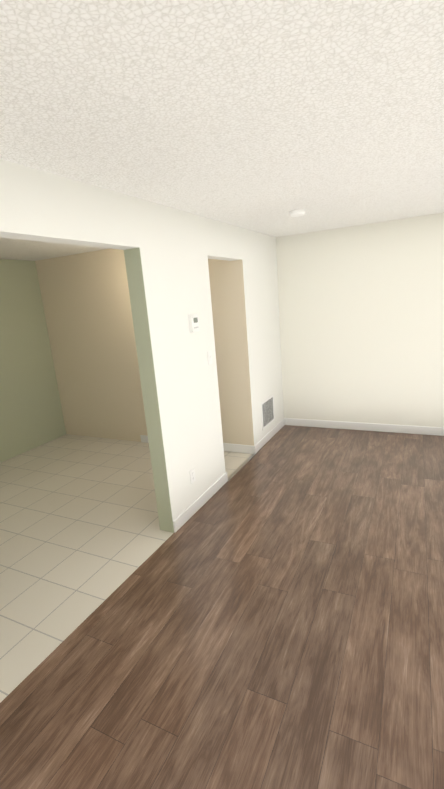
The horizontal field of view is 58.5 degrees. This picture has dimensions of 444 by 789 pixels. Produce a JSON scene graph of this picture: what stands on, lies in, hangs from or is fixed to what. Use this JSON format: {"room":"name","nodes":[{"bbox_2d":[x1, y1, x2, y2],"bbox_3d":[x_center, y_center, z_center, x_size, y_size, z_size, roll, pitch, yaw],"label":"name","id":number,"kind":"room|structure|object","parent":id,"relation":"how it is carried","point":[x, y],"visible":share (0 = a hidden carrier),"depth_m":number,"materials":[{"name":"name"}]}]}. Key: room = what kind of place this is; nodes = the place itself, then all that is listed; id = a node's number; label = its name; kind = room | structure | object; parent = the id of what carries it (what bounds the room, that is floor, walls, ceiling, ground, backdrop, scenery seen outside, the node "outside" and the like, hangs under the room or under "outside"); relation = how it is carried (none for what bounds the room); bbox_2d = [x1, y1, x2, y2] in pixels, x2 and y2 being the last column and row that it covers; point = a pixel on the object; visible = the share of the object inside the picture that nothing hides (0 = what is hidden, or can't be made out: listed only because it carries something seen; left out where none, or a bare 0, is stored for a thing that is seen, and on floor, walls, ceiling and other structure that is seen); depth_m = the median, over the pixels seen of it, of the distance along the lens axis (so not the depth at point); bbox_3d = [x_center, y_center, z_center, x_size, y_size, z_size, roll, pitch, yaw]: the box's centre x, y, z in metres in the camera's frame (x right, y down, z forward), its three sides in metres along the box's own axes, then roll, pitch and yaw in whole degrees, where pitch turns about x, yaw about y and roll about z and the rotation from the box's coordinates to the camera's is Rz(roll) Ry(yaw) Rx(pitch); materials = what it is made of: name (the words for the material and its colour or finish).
{"room":"empty living room","nodes":[
{"label":"empty living room","id":0,"kind":"room"},
{"bbox_2d":[0,259,65,462],"bbox_3d":[-3.673,0.138,3.217,0.200,2.560,8.090,2,15,26],"label":"wall","id":1,"kind":"structure","parent":0,"point":[31,415],"depth_m":5.19,"materials":[{"name":"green paint"}]},
{"bbox_2d":[0,434,251,702],"bbox_3d":[-1.960,1.354,2.827,3.300,0.117,7.890,2,15,26],"label":"floor","id":2,"kind":"structure","parent":0,"point":[83,536],"depth_m":3.21,"materials":[{"name":"beige tile"}]},
{"bbox_2d":[35,249,242,444],"bbox_3d":[-1.080,-0.566,4.991,2.870,2.440,0.120,2,15,26],"label":"wall","id":3,"kind":"structure","parent":0,"point":[87,310],"depth_m":5.12,"materials":[{"name":"beige paint"}]},
{"bbox_2d":[140,435,256,453],"bbox_3d":[-0.344,0.608,4.885,1.613,0.100,0.017,2,15,26],"label":"baseboard","id":4,"kind":"structure","parent":3,"relation":"attached to","point":[250,449],"depth_m":4.62,"materials":[{"name":"white wood"}]},
{"bbox_2d":[231,260,253,445],"bbox_3d":[0.233,-0.352,4.333,0.132,2.130,0.004,2,15,26],"label":"wall","id":5,"kind":"structure","parent":3,"relation":"attached to","point":[241,339],"depth_m":4.30,"materials":[{"name":"beige paint"}]},
{"bbox_2d":[0,159,283,526],"bbox_3d":[-1.032,0.176,1.919,0.315,2.440,7.690,2,15,26],"label":"wall","id":6,"kind":"structure","parent":0,"point":[178,248],"depth_m":3.10,"materials":[{"name":"white paint"}]},
{"bbox_2d":[189,468,195,483],"bbox_3d":[-0.247,0.686,3.338,0.008,0.116,0.072,2,15,26],"label":"electrical outlet","id":7,"kind":"object","parent":6,"relation":"attached to","point":[192,476],"visible":1,"depth_m":3.33,"materials":[{"name":"white plastic"}]},
{"bbox_2d":[188,314,199,332],"bbox_3d":[-0.227,-0.583,3.245,0.032,0.144,0.116,2,15,26],"label":"thermostat","id":8,"kind":"object","parent":6,"relation":"attached to","point":[193,322],"visible":1,"depth_m":3.22,"materials":[{"name":"white plastic"}]},
{"bbox_2d":[173,472,227,532],"bbox_3d":[-0.163,0.926,3.515,0.036,0.100,0.943,2,15,26],"label":"baseboard","id":9,"kind":"structure","parent":6,"relation":"attached to","point":[187,514],"depth_m":3.43,"materials":[{"name":"white wood"}]},
{"bbox_2d":[261,395,274,429],"bbox_3d":[0.568,0.214,4.884,0.018,0.340,0.420,2,15,26],"label":"air vent","id":10,"kind":"object","parent":6,"relation":"in","point":[267,411],"visible":1,"depth_m":4.87,"materials":[{"name":"white plastic"}]},
{"bbox_2d":[256,418,284,451],"bbox_3d":[0.614,0.505,4.990,0.038,0.100,1.020,2,15,26],"label":"baseboard","id":11,"kind":"structure","parent":6,"relation":"attached to","point":[270,434],"depth_m":4.94,"materials":[{"name":"white wood"}]},
{"bbox_2d":[124,248,173,532],"bbox_3d":[-0.521,0.056,2.902,0.132,2.130,0.004,2,15,26],"label":"wall","id":12,"kind":"structure","parent":0,"point":[134,271],"depth_m":2.87,"materials":[{"name":"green paint"}]},
{"bbox_2d":[0,425,443,788],"bbox_3d":[0.863,1.481,1.349,4.045,0.120,7.690,2,15,26],"label":"floor","id":13,"kind":"structure","parent":0,"point":[269,614],"depth_m":2.04,"materials":[{"name":"brown wood"}]},
{"bbox_2d":[228,454,254,480],"bbox_3d":[0.208,0.769,4.238,0.053,0.006,0.725,2,15,26],"label":"trim","id":14,"kind":"structure","parent":13,"relation":"on","point":[239,468],"depth_m":4.21,"materials":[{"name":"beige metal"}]},
{"bbox_2d":[0,0,443,260],"bbox_3d":[-0.534,-1.062,1.322,7.020,0.160,8.090,2,15,26],"label":"ceiling","id":15,"kind":"structure","parent":0,"point":[263,116],"depth_m":1.44,"materials":[{"name":"white paint"}]},
{"bbox_2d":[289,209,304,216],"bbox_3d":[0.651,-1.565,3.430,0.140,0.042,0.140,2,15,26],"label":"smoke detector","id":16,"kind":"object","parent":15,"relation":"attached to","point":[297,213],"visible":1,"depth_m":3.38,"materials":[{"name":"white plastic"}]},
{"bbox_2d":[276,213,443,427],"bbox_3d":[1.199,-0.716,5.103,6.860,2.560,0.200,2,15,26],"label":"wall","id":17,"kind":"structure","parent":0,"point":[361,311],"depth_m":4.71,"materials":[{"name":"white paint"}]},
{"bbox_2d":[285,418,443,435],"bbox_3d":[2.588,0.435,4.615,3.860,0.100,0.017,2,15,26],"label":"baseboard","id":18,"kind":"structure","parent":17,"relation":"attached to","point":[439,431],"depth_m":4.98,"materials":[{"name":"white wood"}]}
]}

